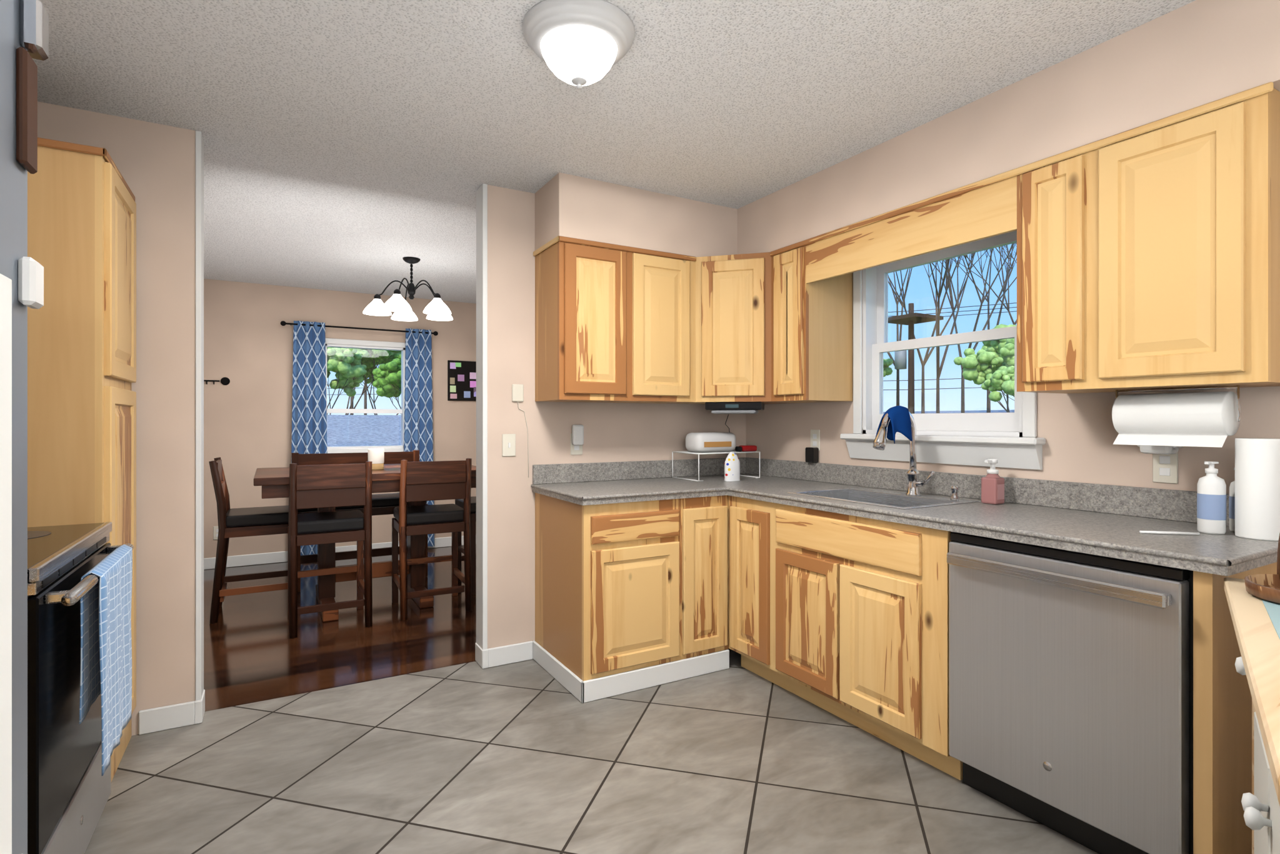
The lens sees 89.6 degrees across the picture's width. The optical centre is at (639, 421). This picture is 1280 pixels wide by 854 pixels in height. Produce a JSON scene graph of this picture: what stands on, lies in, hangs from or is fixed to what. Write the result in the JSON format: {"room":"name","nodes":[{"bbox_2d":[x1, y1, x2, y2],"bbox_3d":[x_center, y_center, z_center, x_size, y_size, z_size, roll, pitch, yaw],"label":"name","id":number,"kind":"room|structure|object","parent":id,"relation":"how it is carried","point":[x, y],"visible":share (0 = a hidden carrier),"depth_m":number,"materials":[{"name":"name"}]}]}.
{"room":"kitchen","nodes":[
{"label":"kitchen","id":0,"kind":"room"},
{"bbox_2d":[203,278,476,558],"bbox_3d":[-2.624,0.023,6.088,3.730,2.440,0.150,0,0,-30],"label":"wall","id":1,"kind":"structure","parent":0,"point":[247,420],"depth_m":5.65,"materials":[{"name":"paint"}]},
{"bbox_2d":[203,376,229,384],"bbox_3d":[-3.599,-0.342,5.430,0.244,0.068,0.023,0,0,-30],"label":"hanger","id":2,"kind":"object","parent":1,"relation":"attached to","point":[225,380],"visible":0.79,"depth_m":5.47,"materials":[{"name":"black metal"}]},
{"bbox_2d":[280,320,438,335],"bbox_3d":[-2.571,-0.857,5.987,1.344,0.044,0.077,0,0,-30],"label":"curtain rod","id":3,"kind":"object","parent":1,"relation":"attached to","point":[283,323],"visible":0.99,"depth_m":5.93,"materials":[{"name":"black metal"}]},
{"bbox_2d":[291,320,327,554],"bbox_3d":[-2.940,0.163,5.735,0.312,2.100,0.044,0,0,-30],"label":"curtain","id":4,"kind":"object","parent":3,"relation":"hanging from","point":[309,406],"visible":0.52,"depth_m":5.73,"materials":[{"name":"blue fabric"}]},
{"bbox_2d":[403,328,434,546],"bbox_3d":[-2.128,0.163,6.199,0.300,2.100,0.044,0,0,-30],"label":"curtain","id":5,"kind":"object","parent":3,"relation":"hanging from","point":[418,432],"visible":0.62,"depth_m":6.21,"materials":[{"name":"blue fabric"}]},
{"bbox_2d":[325,338,405,453],"bbox_3d":[-2.586,-0.227,6.073,0.800,1.060,0.114,0,0,-30],"label":"window","id":6,"kind":"structure","parent":1,"relation":"in","point":[329,342],"depth_m":6.07,"materials":[{"name":"white wood"}]},
{"bbox_2d":[447,360,476,400],"bbox_3d":[-1.765,-0.407,6.481,0.330,0.400,0.021,0,0,-30],"label":"collage","id":7,"kind":"object","parent":1,"relation":"attached to","point":[461,374],"visible":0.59,"depth_m":6.46,"materials":[{"name":"black"}]},
{"bbox_2d":[203,543,476,711],"bbox_3d":[-1.832,1.273,4.704,4.030,0.060,3.340,0,0,-30],"label":"floor","id":8,"kind":"structure","parent":0,"point":[250,655],"depth_m":3.70,"materials":[{"name":"brown wood"}]},
{"bbox_2d":[208,456,288,623],"bbox_3d":[-2.538,0.743,4.254,0.484,1.005,0.450,0,0,-30],"label":"dining chair","id":9,"kind":"object","parent":8,"relation":"on","point":[232,522],"visible":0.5,"depth_m":4.07,"materials":[{"name":"brown wood"}]},
{"bbox_2d":[288,460,372,638],"bbox_3d":[-1.925,0.743,3.992,0.450,1.005,0.484,0,0,-30],"label":"dining chair","id":10,"kind":"object","parent":8,"relation":"on","point":[321,485],"visible":1,"depth_m":3.84,"materials":[{"name":"brown wood"}]},
{"bbox_2d":[291,450,428,591],"bbox_3d":[-2.202,0.743,5.080,0.960,1.000,0.380,0,0,-30],"label":"bench","id":11,"kind":"object","parent":8,"relation":"on","point":[382,504],"visible":0.28,"depth_m":5.02,"materials":[{"name":"brown wood"}]},
{"bbox_2d":[253,463,476,621],"bbox_3d":[-1.855,0.786,4.472,1.400,0.915,0.940,0,0,-30],"label":"dining table","id":12,"kind":"object","parent":8,"relation":"on","point":[274,482],"visible":0.46,"depth_m":4.28,"materials":[{"name":"brown wood"}]},
{"bbox_2d":[368,448,384,469],"bbox_3d":[-1.801,0.258,4.399,0.104,0.140,0.104,0,0,-30],"label":"candle jar","id":13,"kind":"object","parent":12,"relation":"on","point":[376,455],"visible":0.77,"depth_m":4.36,"materials":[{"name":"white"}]},
{"bbox_2d":[391,457,471,619],"bbox_3d":[-1.404,0.743,4.324,0.459,1.005,0.497,0,0,-30],"label":"dining chair","id":14,"kind":"object","parent":8,"relation":"on","point":[437,480],"visible":1,"depth_m":4.18,"materials":[{"name":"brown wood"}]},
{"bbox_2d":[455,496,476,594],"bbox_3d":[-1.121,0.743,4.926,0.484,1.005,0.450,0,0,-30],"label":"dining chair","id":15,"kind":"object","parent":8,"relation":"on","point":[459,502],"visible":0.14,"depth_m":4.64,"materials":[{"name":"brown wood"}]},
{"bbox_2d":[37,101,745,735],"bbox_3d":[-0.975,0.023,3.207,3.730,2.440,0.110,0,0,-30],"label":"wall","id":16,"kind":"structure","parent":0,"point":[157,162],"depth_m":2.65,"materials":[{"name":"paint"}]},
{"bbox_2d":[195,130,487,700],"bbox_3d":[-1.329,0.023,3.003,1.218,2.440,0.124,0,0,-30],"label":"door frame","id":17,"kind":"structure","parent":16,"relation":"attached to","point":[481,192],"depth_m":2.75,"materials":[{"name":"white wood"}]},
{"bbox_2d":[138,534,729,734],"bbox_3d":[-1.612,1.196,4.321,3.730,0.095,3.924,0,0,-30],"label":"baseboard","id":18,"kind":"structure","parent":16,"relation":"attached to","point":[152,720],"depth_m":3.07,"materials":[{"name":"white wood"}]},
{"bbox_2d":[502,433,515,456],"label":"light switch","id":19,"kind":"object","parent":16,"relation":"attached to","point":[509,440],"depth_m":3.31,"materials":[{"name":"beige plastic"}]},
{"bbox_2d":[511,383,528,444],"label":"thermostat","id":20,"kind":"object","parent":16,"relation":"attached to","point":[517,390],"depth_m":3.33,"materials":[{"name":"beige plastic"}]},
{"bbox_2d":[570,424,583,454],"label":"outlet","id":21,"kind":"object","parent":16,"relation":"attached to","point":[577,435],"depth_m":3.48,"materials":[{"name":"beige plastic"}]},
{"bbox_2d":[84,648,1098,853],"bbox_3d":[0.230,1.273,1.102,4.030,0.060,4.960,0,0,-30],"label":"floor","id":22,"kind":"structure","parent":0,"point":[464,758],"depth_m":2.24,"materials":[{"name":"grey tile"}]},
{"bbox_2d":[0,0,48,853],"bbox_3d":[-0.783,0.293,0.105,0.922,1.900,0.935,0,0,-30],"label":"refrigerator","id":23,"kind":"object","parent":22,"relation":"on","point":[24,24],"visible":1,"depth_m":0.66,"materials":[{"name":"silver metal"}]},
{"bbox_2d":[27,521,133,853],"bbox_3d":[-1.772,0.733,1.630,0.719,1.020,0.765,0,0,-30],"label":"stove","id":24,"kind":"object","parent":22,"relation":"on","point":[79,584],"visible":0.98,"depth_m":1.68,"materials":[{"name":"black metal"}]},
{"bbox_2d":[78,544,132,775],"bbox_3d":[-1.509,0.647,1.836,0.058,0.522,0.450,0,0,-30],"label":"towel","id":25,"kind":"object","parent":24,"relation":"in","point":[105,609],"depth_m":1.78,"materials":[{"name":"blue fabric"}]},
{"bbox_2d":[27,137,136,782],"bbox_3d":[-2.146,0.177,2.166,0.655,2.133,0.521,0,0,-30],"label":"pantry cabinet","id":26,"kind":"object","parent":22,"relation":"on","point":[82,209],"visible":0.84,"depth_m":2.08,"materials":[{"name":"brown wood"}]},
{"bbox_2d":[535,492,728,680],"bbox_3d":[-0.048,0.806,3.309,0.800,0.874,0.625,0,0,-30],"label":"base cabinet","id":27,"kind":"object","parent":22,"relation":"on","point":[620,587],"visible":0.94,"depth_m":3.03,"materials":[{"name":"brown wood"}]},
{"bbox_2d":[728,495,1276,853],"bbox_3d":[1.178,0.806,2.562,0.625,0.874,1.928,0,0,-30],"label":"base cabinet","id":28,"kind":"object","parent":22,"relation":"on","point":[848,615],"visible":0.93,"depth_m":2.42,"materials":[{"name":"brown wood"}]},
{"bbox_2d":[530,457,1278,576],"bbox_3d":[0.690,0.298,2.607,1.430,0.142,2.580,0,0,-30],"label":"countertop","id":29,"kind":"structure","parent":28,"relation":"on","point":[1104,520],"depth_m":2.43,"materials":[{"name":"laminate"}]},
{"bbox_2d":[671,450,759,481],"bbox_3d":[0.443,0.252,3.750,0.436,0.154,0.271,0,0,-30],"label":"shelf rack","id":30,"kind":"object","parent":29,"relation":"on","point":[687,452],"visible":0.65,"depth_m":3.66,"materials":[{"name":"white plastic"}]},
{"bbox_2d":[685,431,735,452],"bbox_3d":[0.425,0.119,3.696,0.326,0.110,0.152,0,0,-30],"label":"bag","id":31,"kind":"object","parent":30,"relation":"on","point":[719,441],"visible":1,"depth_m":3.62,"materials":[{"name":"white plastic"}]},
{"bbox_2d":[735,445,756,451],"bbox_3d":[0.614,0.156,3.730,0.132,0.035,0.052,0,0,-30],"label":"gadget","id":32,"kind":"object","parent":30,"relation":"on","point":[740,448],"visible":1,"depth_m":3.71,"materials":[{"name":"red plastic"}]},
{"bbox_2d":[724,451,740,481],"bbox_3d":[0.510,0.248,3.561,0.100,0.160,0.056,0,0,-30],"label":"bottle","id":33,"kind":"object","parent":29,"relation":"on","point":[732,464],"visible":1,"depth_m":3.54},
{"bbox_2d":[787,405,978,541],"bbox_3d":[1.030,0.217,2.793,0.460,0.571,0.630,0,0,-30],"label":"sink","id":34,"kind":"object","parent":29,"relation":"in","point":[899,419],"visible":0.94,"depth_m":2.81,"materials":[{"name":"silver metal"}]},
{"bbox_2d":[875,405,912,443],"bbox_3d":[1.101,0.013,2.787,0.130,0.163,0.114,0,0,-30],"label":"cloth","id":35,"kind":"object","parent":34,"relation":"on","point":[895,419],"depth_m":2.76,"materials":[{"name":"blue fabric"}]},
{"bbox_2d":[981,458,1004,504],"bbox_3d":[1.406,0.240,2.576,0.077,0.178,0.067,0,0,-30],"label":"soap dispenser","id":36,"kind":"object","parent":29,"relation":"on","point":[992,485],"visible":1,"depth_m":2.56,"materials":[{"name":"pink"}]},
{"bbox_2d":[1139,530,1199,534],"bbox_3d":[1.539,0.324,1.874,0.149,0.008,0.008,0,0,12],"label":"straw","id":37,"kind":"object","parent":29,"relation":"on","point":[1146,532],"visible":1,"depth_m":1.87,"materials":[{"name":"white plastic"}]},
{"bbox_2d":[1196,461,1234,534],"bbox_3d":[1.782,0.214,1.897,0.253,0.230,0.107,0,0,15],"label":"bottle","id":38,"kind":"object","parent":29,"relation":"on","point":[1211,489],"visible":0.54,"depth_m":1.88,"materials":[{"name":"white plastic"}]},
{"bbox_2d":[1235,438,1279,540],"bbox_3d":[1.752,0.189,1.824,0.102,0.280,0.102,0,0,-30],"label":"paper towel roll","id":39,"kind":"object","parent":29,"relation":"on","point":[1257,460],"visible":0.99,"depth_m":1.79,"materials":[{"name":"white paper"}]},
{"bbox_2d":[946,531,1193,853],"bbox_3d":[1.441,0.806,2.033,0.642,0.869,0.663,0,0,-30],"label":"dishwasher","id":40,"kind":"object","parent":22,"relation":"on","point":[1070,673],"visible":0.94,"depth_m":1.83,"materials":[{"name":"silver metal"}]},
{"bbox_2d":[1223,576,1279,853],"bbox_3d":[1.225,0.812,0.927,0.524,0.864,1.274,0,0,40],"label":"cabinet","id":41,"kind":"object","parent":22,"relation":"on","point":[1256,620],"visible":0.98,"depth_m":1.19,"materials":[{"name":"white paint"}]},
{"bbox_2d":[1244,533,1279,603],"bbox_3d":[1.406,0.300,1.376,0.218,0.159,0.174,0,0,-30],"label":"basket","id":42,"kind":"object","parent":41,"relation":"on","point":[1264,586],"visible":1,"depth_m":1.43,"materials":[{"name":"brown wicker"}]},
{"bbox_2d":[31,0,1195,303],"bbox_3d":[-0.600,-1.237,2.552,4.030,0.080,8.300,0,0,-30],"label":"ceiling","id":43,"kind":"structure","parent":0,"point":[345,140],"depth_m":2.38,"materials":[{"name":"white paint"}]},
{"bbox_2d":[363,256,453,321],"bbox_3d":[-1.694,-0.989,4.760,0.643,0.414,0.626,0,0,-30],"label":"dining chandelier","id":44,"kind":"object","parent":43,"relation":"hanging from","point":[436,310],"visible":1,"depth_m":4.68,"materials":[{"name":"white glass"}]},
{"bbox_2d":[522,0,634,89],"bbox_3d":[-0.187,-1.108,1.981,0.344,0.176,0.344,0,0,-30],"label":"ceiling light","id":45,"kind":"object","parent":43,"relation":"attached to","point":[580,41],"depth_m":1.90,"materials":[{"name":"white glass"}]},
{"bbox_2d":[535,0,1279,256],"bbox_3d":[0.220,-1.044,1.119,3.730,0.306,4.700,0,0,-30],"label":"soffit","id":46,"kind":"structure","parent":0,"point":[1199,52],"depth_m":2.38,"materials":[{"name":"paint"}]},
{"bbox_2d":[745,272,1279,493],"bbox_3d":[1.903,0.023,2.083,0.150,2.440,4.700,0,0,-30],"label":"wall","id":47,"kind":"structure","parent":0,"point":[1080,434],"depth_m":2.42,"materials":[{"name":"paint"}]},
{"bbox_2d":[805,429,819,462],"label":"outlet","id":48,"kind":"object","parent":47,"relation":"attached to","point":[812,452],"depth_m":3.54,"materials":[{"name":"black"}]},
{"bbox_2d":[533,81,1279,403],"bbox_3d":[0.692,-0.497,2.613,1.418,0.785,2.568,0,0,-30],"label":"upper cabinet","id":49,"kind":"object","parent":47,"relation":"attached to","point":[1148,255],"visible":1,"depth_m":2.19,"materials":[{"name":"brown wood"}]},
{"bbox_2d":[705,401,764,432],"bbox_3d":[0.569,0.055,3.711,0.300,0.317,0.556,0,0,15],"label":"radio","id":50,"kind":"object","parent":49,"relation":"attached to","point":[717,407],"visible":0.92,"depth_m":3.45,"materials":[{"name":"black plastic"}]},
{"bbox_2d":[1111,385,1241,446],"bbox_3d":[1.652,-0.015,1.997,0.131,0.178,0.315,0,0,-30],"label":"paper towel","id":51,"kind":"object","parent":49,"relation":"attached to","point":[1199,419],"visible":1,"depth_m":1.95,"materials":[{"name":"white paper"}]},
{"bbox_2d":[840,230,1045,469],"bbox_3d":[1.358,-0.339,2.940,0.205,1.055,0.980,0,0,-30],"label":"kitchen window","id":52,"kind":"structure","parent":47,"relation":"in","point":[1017,445],"depth_m":2.96,"materials":[{"name":"white wood"}]},
{"bbox_2d":[1136,445,1183,483],"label":"outlet","id":53,"kind":"object","parent":47,"relation":"attached to","point":[1165,464],"depth_m":2.15,"materials":[{"name":"beige plastic"}]},
{"label":"outside","id":54,"kind":"structure","parent":0,"visible":0},
{"bbox_2d":[326,242,1016,446],"bbox_3d":[6.240,-6.402,24.555,150.000,17.690,150.000,0,0,-30],"label":"view","id":55,"kind":"structure","parent":54,"point":[993,364],"depth_m":21.88,"materials":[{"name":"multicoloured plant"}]}
]}

